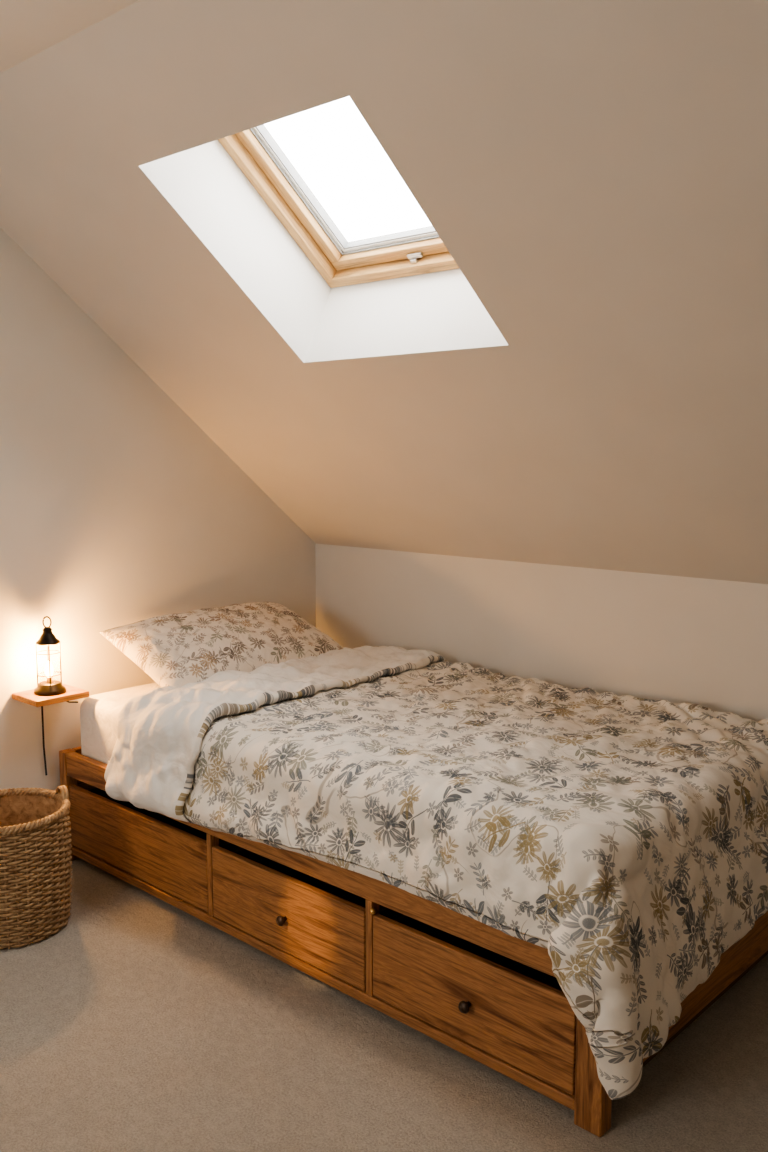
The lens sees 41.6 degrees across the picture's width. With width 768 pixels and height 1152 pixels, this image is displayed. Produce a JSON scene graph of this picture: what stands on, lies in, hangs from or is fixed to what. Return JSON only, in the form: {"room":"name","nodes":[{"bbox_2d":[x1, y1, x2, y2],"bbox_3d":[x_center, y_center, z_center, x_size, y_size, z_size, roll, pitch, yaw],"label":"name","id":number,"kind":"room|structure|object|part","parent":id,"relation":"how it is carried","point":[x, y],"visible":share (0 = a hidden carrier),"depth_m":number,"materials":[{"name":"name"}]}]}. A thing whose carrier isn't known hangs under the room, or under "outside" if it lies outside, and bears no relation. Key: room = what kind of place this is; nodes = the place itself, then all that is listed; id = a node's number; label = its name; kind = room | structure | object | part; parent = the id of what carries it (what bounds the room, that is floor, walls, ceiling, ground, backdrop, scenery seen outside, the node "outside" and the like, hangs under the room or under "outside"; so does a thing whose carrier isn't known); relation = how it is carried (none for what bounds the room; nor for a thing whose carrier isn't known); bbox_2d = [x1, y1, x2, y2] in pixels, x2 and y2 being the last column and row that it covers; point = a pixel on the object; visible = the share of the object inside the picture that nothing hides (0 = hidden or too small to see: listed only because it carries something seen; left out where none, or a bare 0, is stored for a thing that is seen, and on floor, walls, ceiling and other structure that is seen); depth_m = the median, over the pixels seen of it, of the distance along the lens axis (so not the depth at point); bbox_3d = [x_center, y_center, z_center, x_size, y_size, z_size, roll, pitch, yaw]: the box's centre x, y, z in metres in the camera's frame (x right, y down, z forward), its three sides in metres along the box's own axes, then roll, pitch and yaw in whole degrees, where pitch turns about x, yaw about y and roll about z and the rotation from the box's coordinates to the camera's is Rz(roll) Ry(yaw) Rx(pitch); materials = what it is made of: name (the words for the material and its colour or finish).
{"room":"bedroom","nodes":[
{"label":"bedroom","id":0,"kind":"room"},
{"bbox_2d":[0,0,139,72],"bbox_3d":[-0.618,-1.054,0.412,4.840,0.120,2.655,7,10,42],"label":"ceiling","id":1,"kind":"structure","parent":0,"point":[28,28],"depth_m":2.21,"materials":[{"name":"paint"}]},
{"bbox_2d":[0,227,315,790],"bbox_3d":[-1.794,-0.108,2.752,0.120,2.334,4.300,7,10,42],"label":"wall","id":2,"kind":"structure","parent":0,"point":[117,508],"depth_m":3.50,"materials":[{"name":"paint"}]},
{"bbox_2d":[12,684,88,774],"bbox_3d":[-1.098,0.535,3.381,0.165,0.303,0.216,7,10,42],"label":"wall shelf","id":3,"kind":"object","parent":2,"relation":"attached to","point":[71,693],"visible":0.82,"depth_m":3.32,"materials":[{"name":"brown wood"}]},
{"bbox_2d":[34,616,65,695],"bbox_3d":[-1.107,0.259,3.333,0.102,0.256,0.102,7,10,42],"label":"lantern","id":4,"kind":"object","parent":3,"relation":"on","point":[50,687],"visible":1,"depth_m":3.31,"materials":[{"name":"brown metal"}]},
{"bbox_3d":[-1.107,0.308,3.339,0.028,0.058,0.028,7,10,42],"label":"bulb","id":5,"kind":"part","parent":4,"relation":"part of","materials":[{"name":"white glass"}]},
{"bbox_2d":[0,0,767,583],"bbox_3d":[0.930,-0.704,2.146,4.840,1.655,1.909,7,10,42],"label":"ceiling","id":6,"kind":"structure","parent":0,"point":[595,172],"depth_m":2.40,"materials":[{"name":"paint"}]},
{"bbox_2d":[139,140,507,362],"bbox_3d":[-0.083,-1.002,2.640,0.763,0.808,0.793,7,10,42],"label":"skylight","id":7,"kind":"object","parent":6,"relation":"attached to","point":[440,310],"visible":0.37,"depth_m":2.87,"materials":[{"name":"white paint"}]},
{"bbox_2d":[218,134,336,279],"bbox_3d":[-0.322,-1.121,2.906,0.032,0.470,0.553,7,10,42],"label":"frame","id":8,"kind":"object","parent":7,"relation":"attached to","point":[234,147],"visible":0.31,"depth_m":2.91,"materials":[{"name":"brown wood"}]},
{"bbox_2d":[236,129,448,269],"bbox_3d":[-0.036,-1.099,2.679,0.689,0.426,0.507,7,10,42],"label":"window","id":9,"kind":"structure","parent":8,"relation":"attached to","point":[246,137],"depth_m":2.91,"materials":[{"name":"brown wood"}]},
{"bbox_2d":[250,128,342,253],"bbox_3d":[-0.268,-1.141,2.879,0.005,0.379,0.457,7,10,42],"label":"side gasket","id":10,"kind":"object","parent":9,"relation":"attached to","point":[251,129],"visible":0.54,"depth_m":2.90,"materials":[{"name":"grey rubber"}]},
{"bbox_2d":[253,127,343,249],"bbox_3d":[-0.261,-1.143,2.875,0.009,0.362,0.438,7,10,42],"label":"bead","id":11,"kind":"object","parent":9,"relation":"attached to","point":[254,128],"visible":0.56,"depth_m":2.89,"materials":[{"name":"white paint"}]},
{"bbox_3d":[0.114,-0.942,2.862,0.689,0.070,0.065,7,10,42],"label":"sash bottom","id":12,"kind":"part","parent":9,"relation":"part of","materials":[{"name":"beige wood"}]},
{"bbox_2d":[341,235,439,255],"bbox_3d":[0.107,-0.960,2.853,0.621,0.031,0.026,7,10,42],"label":"bottom gasket","id":13,"kind":"object","parent":9,"relation":"attached to","point":[435,236],"visible":0.32,"depth_m":2.92,"materials":[{"name":"grey rubber"}]},
{"bbox_2d":[326,252,458,287],"bbox_3d":[0.124,-0.904,2.879,0.761,0.085,0.077,7,10,42],"label":"frame","id":14,"kind":"object","parent":7,"relation":"on","point":[444,261],"visible":0.28,"depth_m":2.94,"materials":[{"name":"brown wood"}]},
{"bbox_2d":[342,232,437,252],"bbox_3d":[0.105,-0.967,2.850,0.611,0.028,0.025,7,10,42],"label":"bead","id":15,"kind":"object","parent":14,"relation":"attached to","point":[433,233],"visible":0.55,"depth_m":2.92,"materials":[{"name":"white paint"}]},
{"bbox_2d":[407,252,422,259],"bbox_3d":[0.088,-0.909,2.865,0.052,0.015,0.016,7,10,42],"label":"latch plate","id":16,"kind":"object","parent":14,"relation":"attached to","point":[417,254],"visible":1,"depth_m":2.86,"materials":[{"name":"silver metal"}]},
{"bbox_3d":[0.088,-0.909,2.865,0.052,0.010,0.016,7,-29,42],"label":"plate","id":17,"kind":"part","parent":16,"relation":"part of","materials":[{"name":"metal"}]},
{"bbox_3d":[-0.215,-1.266,2.462,0.761,0.097,0.088,7,-29,42],"label":"window","id":18,"kind":"structure","parent":7,"relation":"attached to","visible":0},
{"bbox_3d":[-0.039,-1.119,2.673,0.611,0.004,0.558,7,-29,42],"label":"window","id":19,"kind":"structure","parent":18,"relation":"attached to","visible":0},
{"bbox_2d":[256,124,347,247],"bbox_3d":[-0.255,-1.144,2.872,0.004,0.355,0.431,7,10,42],"label":"seal","id":20,"kind":"object","parent":19,"relation":"attached to","point":[262,129],"visible":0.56,"depth_m":2.89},
{"bbox_2d":[344,226,435,248],"bbox_3d":[0.102,-0.971,2.846,0.593,0.023,0.020,7,10,42],"label":"seal","id":21,"kind":"object","parent":19,"relation":"attached to","point":[429,229],"visible":0.56,"depth_m":2.92,"materials":[{"name":"white plastic"}]},
{"bbox_2d":[0,858,767,1151],"bbox_3d":[-0.060,1.298,1.315,4.840,0.100,4.540,7,10,42],"label":"floor","id":22,"kind":"structure","parent":0,"point":[141,1024],"depth_m":2.33,"materials":[{"name":"carpet"}]},
{"bbox_2d":[0,785,71,948],"bbox_3d":[-1.105,0.840,2.977,0.373,0.389,0.372,7,10,42],"label":"wicker basket","id":23,"kind":"object","parent":22,"relation":"on","point":[35,840],"visible":1,"depth_m":2.88,"materials":[{"name":"brown wicker"}]},
{"bbox_2d":[59,746,767,1136],"bbox_3d":[0.070,0.820,3.192,2.115,0.383,1.238,7,10,42],"label":"bed","id":24,"kind":"object","parent":22,"relation":"on","point":[494,997],"visible":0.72,"depth_m":2.52,"materials":[{"name":"brown wood"}]},
{"bbox_3d":[-1.079,0.786,3.470,0.045,0.383,0.045,7,10,42],"label":"post","id":25,"kind":"part","parent":24,"relation":"part of","materials":[{"name":"brown wood"}]},
{"bbox_3d":[-0.684,0.695,3.894,0.028,0.308,1.125,7,10,42],"label":"head panel","id":26,"kind":"part","parent":24,"relation":"part of","materials":[{"name":"brown wood"}]},
{"bbox_2d":[80,683,159,763],"bbox_3d":[0.079,0.563,3.173,2.030,0.252,1.138,7,10,42],"label":"mattress","id":27,"kind":"object","parent":24,"relation":"on","point":[99,713],"visible":0.16,"depth_m":3.36,"materials":[{"name":"white fabric"}]},
{"bbox_2d":[99,602,342,687],"bbox_3d":[-0.551,0.248,3.691,0.430,0.242,0.840,7,10,42],"label":"floral pillow","id":28,"kind":"object","parent":27,"relation":"on","point":[176,650],"visible":0.78,"depth_m":3.52,"materials":[{"name":"fabric"}]},
{"bbox_2d":[104,646,767,1103],"bbox_3d":[0.200,0.642,2.997,1.853,0.552,1.356,7,10,42],"label":"duvet","id":29,"kind":"object","parent":27,"relation":"on","point":[624,838],"visible":1,"depth_m":2.50,"materials":[{"name":"fabric"}]},
{"bbox_3d":[-0.843,0.800,3.664,0.012,0.174,0.594,7,10,42],"label":"drawer","id":30,"kind":"part","parent":24,"relation":"part of","materials":[{"name":"brown wood"}]},
{"bbox_3d":[-0.786,0.847,3.196,0.758,0.210,0.020,7,10,42],"label":"drawer","id":31,"kind":"part","parent":24,"relation":"part of","materials":[{"name":"brown wood"}]},
{"bbox_3d":[-0.577,0.913,3.431,0.710,0.008,0.594,7,10,42],"label":"drawer","id":32,"kind":"part","parent":24,"relation":"part of","materials":[{"name":"brown wood"}]},
{"bbox_3d":[-0.312,0.861,3.178,0.012,0.174,0.594,7,10,42],"label":"drawer","id":33,"kind":"part","parent":24,"relation":"part of","materials":[{"name":"brown wood"}]},
{"bbox_3d":[-0.266,0.866,3.134,0.012,0.174,0.597,7,10,42],"label":"drawer","id":34,"kind":"part","parent":24,"relation":"part of","materials":[{"name":"brown wood"}]},
{"bbox_3d":[-0.272,0.917,2.692,0.028,0.028,0.026,7,10,42],"label":"knob","id":35,"kind":"part","parent":24,"relation":"part of","materials":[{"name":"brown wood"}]},
{"bbox_3d":[-0.265,0.906,2.716,0.607,0.210,0.020,7,10,42],"label":"drawer","id":36,"kind":"part","parent":24,"relation":"part of","materials":[{"name":"brown wood"}]},
{"bbox_3d":[-0.329,0.721,2.758,2.005,0.079,0.032,7,10,42],"label":"rail","id":37,"kind":"part","parent":24,"relation":"part of","materials":[{"name":"brown wood"}]},
{"bbox_3d":[-0.329,1.021,2.796,2.005,0.027,0.031,7,10,42],"label":"rail","id":38,"kind":"part","parent":24,"relation":"part of","materials":[{"name":"brown wood"}]},
{"bbox_3d":[-0.056,0.973,2.952,0.559,0.008,0.597,7,10,42],"label":"drawer","id":39,"kind":"part","parent":24,"relation":"part of","materials":[{"name":"brown wood"}]},
{"bbox_3d":[0.154,0.914,2.750,0.012,0.174,0.597,7,10,42],"label":"drawer","id":40,"kind":"part","parent":24,"relation":"part of","materials":[{"name":"brown wood"}]},
{"bbox_3d":[0.201,0.919,2.707,0.012,0.174,0.597,7,10,42],"label":"drawer","id":41,"kind":"part","parent":24,"relation":"part of","materials":[{"name":"brown wood"}]},
{"bbox_3d":[0.183,0.969,2.275,0.028,0.028,0.026,7,10,42],"label":"knob","id":42,"kind":"part","parent":24,"relation":"part of","materials":[{"name":"black metal"}]},
{"bbox_3d":[0.190,0.958,2.299,0.576,0.210,0.020,7,10,42],"label":"drawer","id":43,"kind":"part","parent":24,"relation":"part of","materials":[{"name":"brown wood"}]},
{"bbox_3d":[0.399,1.024,2.535,0.528,0.008,0.597,7,10,42],"label":"drawer","id":44,"kind":"part","parent":24,"relation":"part of","materials":[{"name":"brown wood"}]},
{"bbox_3d":[0.435,0.958,2.084,0.065,0.383,0.045,7,10,42],"label":"post","id":45,"kind":"part","parent":24,"relation":"part of","materials":[{"name":"brown wood"}]},
{"bbox_3d":[0.841,0.869,2.497,0.028,0.308,1.125,7,10,42],"label":"foot panel","id":46,"kind":"part","parent":24,"relation":"part of","materials":[{"name":"brown wood"}]},
{"bbox_2d":[410,258,417,263],"bbox_3d":[0.088,-0.892,2.874,0.022,0.010,0.022,7,-29,42],"label":"latch tongue","id":47,"kind":"object","parent":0,"point":[413,261],"depth_m":2.87,"materials":[{"name":"silver metal"}]},
{"bbox_2d":[315,543,767,719],"bbox_3d":[1.439,0.374,2.836,4.840,1.356,0.120,7,10,42],"label":"wall","id":48,"kind":"structure","parent":0,"point":[674,639],"depth_m":3.49,"materials":[{"name":"paint"}]}
]}

